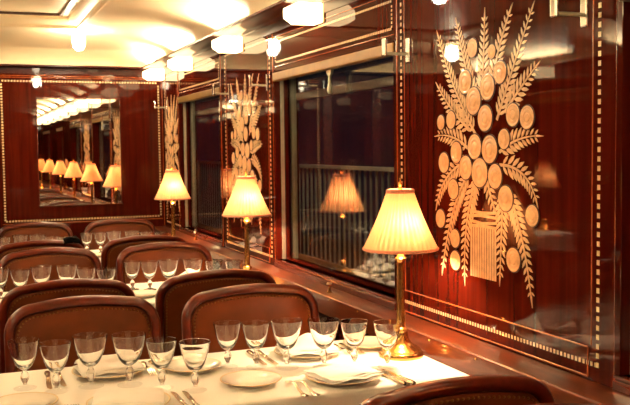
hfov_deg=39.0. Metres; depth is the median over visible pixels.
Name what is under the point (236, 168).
flower
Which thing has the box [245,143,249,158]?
flower
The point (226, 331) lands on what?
bowl
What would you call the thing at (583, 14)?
coat hook
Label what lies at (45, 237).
wine glass
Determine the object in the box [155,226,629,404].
window sill
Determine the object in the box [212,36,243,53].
wall light
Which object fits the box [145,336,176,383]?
wine glass
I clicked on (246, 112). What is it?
flower
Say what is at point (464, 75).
flower
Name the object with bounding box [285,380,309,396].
fork
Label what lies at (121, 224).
dining chair
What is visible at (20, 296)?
dining chair
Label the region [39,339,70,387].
wine glass
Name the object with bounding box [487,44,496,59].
flower
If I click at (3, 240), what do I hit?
wine glass
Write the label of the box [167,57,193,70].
wall light
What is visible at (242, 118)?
flower
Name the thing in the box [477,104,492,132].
flower
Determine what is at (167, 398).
dinner plate
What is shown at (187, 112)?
window
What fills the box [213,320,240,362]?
wine glass
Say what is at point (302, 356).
dinner plate
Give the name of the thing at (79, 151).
wall mirror
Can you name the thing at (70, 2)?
trim
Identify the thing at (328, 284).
handle
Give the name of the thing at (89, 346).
water goblet
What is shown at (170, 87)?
wall panel
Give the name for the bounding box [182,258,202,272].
water goblet
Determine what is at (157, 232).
wine glass
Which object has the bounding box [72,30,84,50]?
ceiling light
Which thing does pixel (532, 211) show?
flower
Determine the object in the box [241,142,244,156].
flower
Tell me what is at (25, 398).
bread plate
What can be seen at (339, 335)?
wall
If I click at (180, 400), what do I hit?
table knife
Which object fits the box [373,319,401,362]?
wine glass
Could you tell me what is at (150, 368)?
fork
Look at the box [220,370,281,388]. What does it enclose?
bread plate
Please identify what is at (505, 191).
flower
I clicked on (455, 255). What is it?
flower
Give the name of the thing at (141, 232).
wine glass
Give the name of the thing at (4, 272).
wine glass
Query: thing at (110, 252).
dining chair
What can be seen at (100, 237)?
wine glass
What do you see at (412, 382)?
table knife
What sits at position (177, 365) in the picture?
bread plate
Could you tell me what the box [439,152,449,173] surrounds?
flower
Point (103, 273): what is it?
wine glass
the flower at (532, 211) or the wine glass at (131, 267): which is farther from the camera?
the wine glass at (131, 267)
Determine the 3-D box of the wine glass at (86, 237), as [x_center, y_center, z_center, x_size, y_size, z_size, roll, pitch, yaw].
[-1.663,0.295,6.476,0.097,0.154,0.097,-2,4,-21]
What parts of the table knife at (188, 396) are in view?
blade, handle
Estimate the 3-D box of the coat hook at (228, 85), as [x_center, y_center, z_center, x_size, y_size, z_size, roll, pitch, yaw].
[-0.620,-0.730,5.853,0.114,0.097,0.028,-2,4,-21]
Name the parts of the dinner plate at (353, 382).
dish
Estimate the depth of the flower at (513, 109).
2.85 m
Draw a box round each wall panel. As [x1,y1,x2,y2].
[0,73,163,246]
[161,71,180,230]
[220,33,274,264]
[396,0,616,387]
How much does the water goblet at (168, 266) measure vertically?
0.163 m
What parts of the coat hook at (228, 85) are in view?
wall plate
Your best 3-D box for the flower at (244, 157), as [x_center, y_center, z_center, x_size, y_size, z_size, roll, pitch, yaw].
[-0.443,-0.245,5.593,0.005,0.110,0.110,-2,4,-21]
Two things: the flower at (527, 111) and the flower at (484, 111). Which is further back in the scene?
the flower at (484, 111)
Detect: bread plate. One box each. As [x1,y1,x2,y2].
[0,392,57,404]
[133,290,156,297]
[166,358,220,373]
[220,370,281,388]
[343,336,381,349]
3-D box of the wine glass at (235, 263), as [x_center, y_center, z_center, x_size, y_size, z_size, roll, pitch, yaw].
[-0.430,0.386,4.737,0.097,0.154,0.097,-2,4,-21]
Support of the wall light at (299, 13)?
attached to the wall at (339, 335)
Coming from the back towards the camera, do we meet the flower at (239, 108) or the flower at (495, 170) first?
the flower at (239, 108)
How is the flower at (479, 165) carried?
on the wall panel at (506, 109)
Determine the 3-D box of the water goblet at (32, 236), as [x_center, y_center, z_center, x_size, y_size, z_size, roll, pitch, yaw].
[-1.954,0.307,6.261,0.110,0.163,0.109,-2,4,-21]
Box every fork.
[141,361,156,375]
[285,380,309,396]
[293,379,319,395]
[334,344,351,354]
[338,343,364,354]
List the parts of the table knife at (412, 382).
blade, handle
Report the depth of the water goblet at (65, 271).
4.51 m
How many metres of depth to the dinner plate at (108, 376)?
2.92 m
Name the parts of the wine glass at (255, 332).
stem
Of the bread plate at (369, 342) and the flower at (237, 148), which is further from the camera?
the flower at (237, 148)
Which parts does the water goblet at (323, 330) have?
stem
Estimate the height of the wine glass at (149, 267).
0.154 m
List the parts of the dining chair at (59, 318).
nailhead trim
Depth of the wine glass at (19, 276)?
4.44 m
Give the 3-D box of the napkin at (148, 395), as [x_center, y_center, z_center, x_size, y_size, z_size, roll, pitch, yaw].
[-0.543,0.567,2.591,0.206,0.022,0.167,-1,4,-10]
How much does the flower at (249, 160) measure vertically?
0.090 m
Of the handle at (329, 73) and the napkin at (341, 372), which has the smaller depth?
the napkin at (341, 372)
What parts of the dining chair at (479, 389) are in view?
nailhead trim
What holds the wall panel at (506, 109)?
attached to the wall at (339, 335)
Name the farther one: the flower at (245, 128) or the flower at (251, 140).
the flower at (245, 128)
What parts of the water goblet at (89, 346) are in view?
stem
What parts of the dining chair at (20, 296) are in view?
nailhead trim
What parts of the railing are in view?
post, rail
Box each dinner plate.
[71,361,145,379]
[86,392,170,404]
[274,345,340,359]
[305,366,380,386]
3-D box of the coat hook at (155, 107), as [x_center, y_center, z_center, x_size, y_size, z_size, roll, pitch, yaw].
[-1.326,-0.830,7.636,0.114,0.097,0.028,-2,4,-21]
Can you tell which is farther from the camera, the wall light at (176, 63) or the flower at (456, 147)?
the wall light at (176, 63)
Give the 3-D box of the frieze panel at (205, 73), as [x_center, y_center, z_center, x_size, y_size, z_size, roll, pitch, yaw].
[-0.877,-0.941,6.650,0.013,0.215,1.260,-2,4,-21]
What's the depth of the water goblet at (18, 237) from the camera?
6.21 m
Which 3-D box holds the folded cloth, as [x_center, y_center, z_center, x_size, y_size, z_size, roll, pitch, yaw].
[-1.549,0.239,5.660,0.106,0.054,0.062,-2,4,-21]
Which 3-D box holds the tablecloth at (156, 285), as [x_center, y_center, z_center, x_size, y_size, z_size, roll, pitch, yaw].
[-0.991,0.570,4.663,1.524,0.190,0.734,-2,4,-21]
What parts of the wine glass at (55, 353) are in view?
stem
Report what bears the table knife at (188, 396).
on the tablecloth at (210, 390)
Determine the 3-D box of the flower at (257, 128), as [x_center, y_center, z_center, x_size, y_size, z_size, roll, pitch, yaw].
[-0.344,-0.409,5.327,0.005,0.081,0.081,-2,4,-21]
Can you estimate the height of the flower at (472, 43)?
0.070 m
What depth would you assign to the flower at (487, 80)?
2.98 m
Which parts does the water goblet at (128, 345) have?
stem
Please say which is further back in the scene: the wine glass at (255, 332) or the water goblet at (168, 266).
the water goblet at (168, 266)
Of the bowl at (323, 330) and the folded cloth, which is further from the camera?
the folded cloth
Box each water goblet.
[12,234,27,242]
[29,234,44,240]
[30,265,51,282]
[56,264,77,278]
[72,332,107,381]
[106,230,121,240]
[111,331,145,380]
[124,230,139,236]
[158,258,178,278]
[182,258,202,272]
[270,317,302,363]
[308,317,339,362]
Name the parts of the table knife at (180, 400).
blade, handle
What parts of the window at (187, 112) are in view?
sill, frame, rail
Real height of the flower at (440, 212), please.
0.075 m
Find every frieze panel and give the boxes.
[178,54,219,95]
[273,0,395,70]
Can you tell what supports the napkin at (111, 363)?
on the dinner plate at (108, 376)
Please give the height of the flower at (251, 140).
0.073 m
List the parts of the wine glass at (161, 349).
stem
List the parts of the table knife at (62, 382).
blade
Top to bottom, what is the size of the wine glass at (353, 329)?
0.154 m
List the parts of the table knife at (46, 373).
handle, blade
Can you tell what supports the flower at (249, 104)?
on the wall panel at (247, 132)
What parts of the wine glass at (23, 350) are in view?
stem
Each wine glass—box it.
[0,237,10,245]
[0,268,9,298]
[7,337,39,383]
[10,268,29,286]
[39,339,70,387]
[44,236,58,239]
[76,267,95,277]
[80,232,92,249]
[93,232,106,252]
[96,268,115,279]
[123,260,140,289]
[140,231,152,234]
[140,260,157,289]
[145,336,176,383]
[155,231,167,234]
[179,338,209,386]
[205,259,222,269]
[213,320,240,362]
[225,259,242,268]
[241,320,269,363]
[340,318,367,361]
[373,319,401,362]
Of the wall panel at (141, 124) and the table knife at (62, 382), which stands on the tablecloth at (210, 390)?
the table knife at (62, 382)
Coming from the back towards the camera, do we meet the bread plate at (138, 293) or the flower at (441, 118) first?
the bread plate at (138, 293)
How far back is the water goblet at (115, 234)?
6.42 m
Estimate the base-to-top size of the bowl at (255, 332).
0.094 m
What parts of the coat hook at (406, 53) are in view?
plate, rod, wall plate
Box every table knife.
[44,371,51,388]
[58,371,66,385]
[170,391,187,404]
[182,391,198,404]
[246,350,267,364]
[258,350,278,364]
[380,372,406,385]
[381,369,415,384]
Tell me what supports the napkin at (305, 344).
on the dinner plate at (302, 356)
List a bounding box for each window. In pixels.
[178,85,222,246]
[272,39,396,309]
[613,0,629,395]
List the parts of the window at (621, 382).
sill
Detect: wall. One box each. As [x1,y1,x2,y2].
[26,73,164,225]
[165,0,610,387]
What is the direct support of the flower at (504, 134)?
on the wall panel at (506, 109)
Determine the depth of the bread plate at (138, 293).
4.60 m
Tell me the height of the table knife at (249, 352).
0.013 m
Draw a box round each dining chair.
[0,222,72,243]
[0,240,83,259]
[0,247,101,291]
[0,278,134,373]
[4,295,160,372]
[84,218,155,249]
[101,235,185,279]
[116,241,211,283]
[155,269,275,356]
[181,283,318,352]
[360,375,554,404]
[530,403,596,404]
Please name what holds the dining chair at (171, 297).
on the floor
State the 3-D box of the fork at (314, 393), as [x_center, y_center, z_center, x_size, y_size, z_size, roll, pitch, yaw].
[-0.025,0.569,2.762,0.024,0.016,0.196,-2,4,-20]
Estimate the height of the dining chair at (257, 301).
0.911 m
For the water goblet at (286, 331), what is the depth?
2.99 m
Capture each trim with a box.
[0,0,73,15]
[0,64,156,75]
[139,0,356,73]
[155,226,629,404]
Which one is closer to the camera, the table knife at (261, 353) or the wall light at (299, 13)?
the table knife at (261, 353)
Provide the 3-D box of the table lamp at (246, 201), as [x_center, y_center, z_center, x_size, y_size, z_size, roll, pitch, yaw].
[-0.375,0.134,4.882,0.271,0.638,0.271,-3,4,-28]
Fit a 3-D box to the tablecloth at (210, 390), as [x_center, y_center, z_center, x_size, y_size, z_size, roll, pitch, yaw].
[-0.311,0.666,2.947,1.524,0.190,0.734,-2,4,-21]
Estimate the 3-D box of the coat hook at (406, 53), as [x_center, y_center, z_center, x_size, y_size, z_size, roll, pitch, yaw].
[0.318,-0.597,3.486,0.114,0.097,0.028,-2,4,-21]
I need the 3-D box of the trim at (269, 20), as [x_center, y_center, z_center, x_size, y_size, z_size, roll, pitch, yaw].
[1.172,-0.775,1.191,0.196,0.068,14.230,-2,4,-21]
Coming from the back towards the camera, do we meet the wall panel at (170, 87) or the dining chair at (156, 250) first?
the wall panel at (170, 87)
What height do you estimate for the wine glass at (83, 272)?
0.154 m
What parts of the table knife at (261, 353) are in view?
handle, blade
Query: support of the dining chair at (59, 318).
on the floor
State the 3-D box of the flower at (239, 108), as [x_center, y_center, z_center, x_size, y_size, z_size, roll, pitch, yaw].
[-0.482,-0.565,5.662,0.005,0.092,0.092,-2,4,-21]
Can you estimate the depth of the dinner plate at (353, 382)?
2.80 m
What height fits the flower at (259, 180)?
0.075 m
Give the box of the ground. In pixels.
[301,231,394,280]
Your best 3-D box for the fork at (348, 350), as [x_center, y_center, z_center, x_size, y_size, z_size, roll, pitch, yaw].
[0.106,0.536,3.273,0.024,0.016,0.196,-2,4,-21]
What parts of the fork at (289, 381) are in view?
handle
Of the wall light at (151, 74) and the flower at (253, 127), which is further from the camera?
the wall light at (151, 74)
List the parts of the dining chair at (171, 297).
nailhead trim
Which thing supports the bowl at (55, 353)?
on the wine glass at (55, 353)
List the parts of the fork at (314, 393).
handle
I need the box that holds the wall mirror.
[35,97,122,206]
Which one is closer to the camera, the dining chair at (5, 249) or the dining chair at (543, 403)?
the dining chair at (543, 403)
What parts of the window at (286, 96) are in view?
sill, rail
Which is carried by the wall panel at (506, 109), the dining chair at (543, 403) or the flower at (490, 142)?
the flower at (490, 142)
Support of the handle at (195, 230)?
on the window sill at (468, 355)
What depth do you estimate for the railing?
8.37 m
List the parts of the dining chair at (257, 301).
nailhead trim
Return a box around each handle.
[194,229,197,239]
[326,70,332,93]
[326,282,332,292]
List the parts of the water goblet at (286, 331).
stem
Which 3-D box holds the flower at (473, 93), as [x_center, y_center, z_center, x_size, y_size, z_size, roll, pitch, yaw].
[0.547,-0.351,3.071,0.005,0.103,0.103,-2,4,-21]
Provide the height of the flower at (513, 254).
0.086 m
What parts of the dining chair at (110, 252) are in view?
nailhead trim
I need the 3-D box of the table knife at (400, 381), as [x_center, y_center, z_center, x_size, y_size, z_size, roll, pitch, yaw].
[0.239,0.561,2.881,0.021,0.013,0.215,-2,4,-23]
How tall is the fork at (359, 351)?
0.016 m
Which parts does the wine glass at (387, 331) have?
stem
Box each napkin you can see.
[72,354,144,376]
[92,387,164,404]
[275,333,340,355]
[302,362,383,383]
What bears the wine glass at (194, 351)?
on the tablecloth at (210, 390)
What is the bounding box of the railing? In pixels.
[197,161,393,279]
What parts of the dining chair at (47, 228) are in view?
frame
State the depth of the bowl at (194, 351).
2.72 m
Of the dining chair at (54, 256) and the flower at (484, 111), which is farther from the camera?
the dining chair at (54, 256)
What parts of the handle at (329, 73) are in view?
plate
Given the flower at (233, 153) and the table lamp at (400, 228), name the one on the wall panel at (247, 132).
the flower at (233, 153)
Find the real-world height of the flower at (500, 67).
0.081 m
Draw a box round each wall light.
[142,68,164,80]
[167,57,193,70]
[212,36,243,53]
[283,2,324,25]
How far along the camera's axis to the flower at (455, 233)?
3.21 m
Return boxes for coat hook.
[154,100,167,111]
[212,84,229,98]
[248,74,267,91]
[382,38,409,62]
[550,0,588,27]
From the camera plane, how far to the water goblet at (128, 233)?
6.42 m
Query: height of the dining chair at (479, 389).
0.911 m
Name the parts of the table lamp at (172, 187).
lamp shade, braid trim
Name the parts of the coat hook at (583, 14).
plate, rod, wall plate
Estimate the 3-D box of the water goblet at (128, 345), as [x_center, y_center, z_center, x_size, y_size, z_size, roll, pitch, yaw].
[-0.591,0.500,2.827,0.109,0.163,0.109,-2,4,-21]
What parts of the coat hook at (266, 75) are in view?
plate, rod, wall plate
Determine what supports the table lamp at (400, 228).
on the tablecloth at (210, 390)
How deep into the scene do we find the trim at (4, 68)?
7.52 m
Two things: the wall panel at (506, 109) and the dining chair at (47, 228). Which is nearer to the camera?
the wall panel at (506, 109)
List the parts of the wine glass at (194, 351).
stem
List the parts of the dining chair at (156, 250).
nailhead trim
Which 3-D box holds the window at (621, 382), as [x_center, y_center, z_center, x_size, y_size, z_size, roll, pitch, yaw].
[1.124,-0.007,1.821,0.154,1.112,1.339,-2,4,-21]
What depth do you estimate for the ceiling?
6.61 m
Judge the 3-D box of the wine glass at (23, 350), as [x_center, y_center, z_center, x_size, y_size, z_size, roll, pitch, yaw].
[-0.916,0.510,2.802,0.097,0.154,0.097,-2,4,-21]
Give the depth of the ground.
19.56 m
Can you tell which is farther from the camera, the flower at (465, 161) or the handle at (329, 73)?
the handle at (329, 73)
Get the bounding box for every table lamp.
[154,165,190,235]
[222,169,270,269]
[362,178,438,360]
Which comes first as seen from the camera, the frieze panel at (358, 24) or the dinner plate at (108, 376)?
the dinner plate at (108, 376)
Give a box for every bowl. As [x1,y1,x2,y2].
[39,339,70,372]
[179,338,209,371]
[213,320,240,349]
[241,320,269,349]
[308,317,339,348]
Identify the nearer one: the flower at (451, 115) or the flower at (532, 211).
the flower at (532, 211)
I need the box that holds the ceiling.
[0,0,280,66]
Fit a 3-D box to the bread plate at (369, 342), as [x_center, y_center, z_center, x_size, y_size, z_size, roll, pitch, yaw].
[0.202,0.531,3.336,0.197,0.020,0.197,-2,4,-21]
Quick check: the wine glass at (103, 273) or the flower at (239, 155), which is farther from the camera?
the flower at (239, 155)
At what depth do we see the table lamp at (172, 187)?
6.53 m
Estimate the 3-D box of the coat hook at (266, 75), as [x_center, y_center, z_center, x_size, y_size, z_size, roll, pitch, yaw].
[-0.327,-0.688,5.114,0.114,0.097,0.028,-2,4,-21]
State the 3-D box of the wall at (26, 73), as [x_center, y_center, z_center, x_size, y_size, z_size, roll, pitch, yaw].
[-2.835,-0.099,7.375,3.440,2.300,0.110,-2,4,-21]
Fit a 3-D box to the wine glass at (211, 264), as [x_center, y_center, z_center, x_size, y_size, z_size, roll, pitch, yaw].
[-0.541,0.386,4.764,0.097,0.154,0.097,-2,4,-21]
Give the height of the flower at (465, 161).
0.092 m
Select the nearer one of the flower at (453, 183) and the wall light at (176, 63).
the flower at (453, 183)
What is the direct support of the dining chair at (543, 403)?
on the floor
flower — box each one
[232,152,235,163]
[235,146,239,158]
[235,167,238,178]
[237,106,241,120]
[238,154,241,167]
[240,116,244,132]
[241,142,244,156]
[242,155,246,171]
[243,126,247,141]
[244,110,248,124]
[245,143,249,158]
[247,158,251,172]
[248,103,251,115]
[250,139,252,150]
[252,126,255,138]
[256,127,259,140]
[258,179,261,191]
[436,208,445,227]
[437,114,445,130]
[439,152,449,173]
[446,110,456,129]
[448,178,459,199]
[450,141,462,163]
[450,228,460,247]
[450,250,460,270]
[458,69,471,94]
[459,155,472,180]
[466,86,481,115]
[467,38,477,57]
[468,133,481,159]
[471,157,488,188]
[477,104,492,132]
[480,73,495,100]
[482,134,498,164]
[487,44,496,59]
[488,163,502,189]
[493,60,507,84]
[498,128,510,149]
[498,184,513,212]
[506,102,520,127]
[506,247,521,272]
[520,104,534,129]
[525,204,539,227]
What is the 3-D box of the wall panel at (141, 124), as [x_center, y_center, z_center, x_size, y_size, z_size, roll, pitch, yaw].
[-1.987,-0.184,7.639,1.376,1.818,0.014,-2,4,-21]
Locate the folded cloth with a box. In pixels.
[63,236,80,244]
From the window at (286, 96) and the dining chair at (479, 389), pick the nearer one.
the dining chair at (479, 389)
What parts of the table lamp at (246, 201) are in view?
braid trim, lamp shade, braid trim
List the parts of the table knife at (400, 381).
handle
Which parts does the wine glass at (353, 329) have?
stem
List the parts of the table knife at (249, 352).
blade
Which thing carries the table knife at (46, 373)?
on the tablecloth at (210, 390)
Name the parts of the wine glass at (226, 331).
stem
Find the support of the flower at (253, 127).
on the wall panel at (247, 132)
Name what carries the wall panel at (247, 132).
attached to the wall at (339, 335)
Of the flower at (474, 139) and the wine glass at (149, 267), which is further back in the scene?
the wine glass at (149, 267)
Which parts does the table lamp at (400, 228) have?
lamp shade, braid trim, braid trim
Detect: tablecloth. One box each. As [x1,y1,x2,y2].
[0,340,469,404]
[2,281,163,307]
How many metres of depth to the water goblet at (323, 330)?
3.00 m
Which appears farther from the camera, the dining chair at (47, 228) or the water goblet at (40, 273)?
the dining chair at (47, 228)

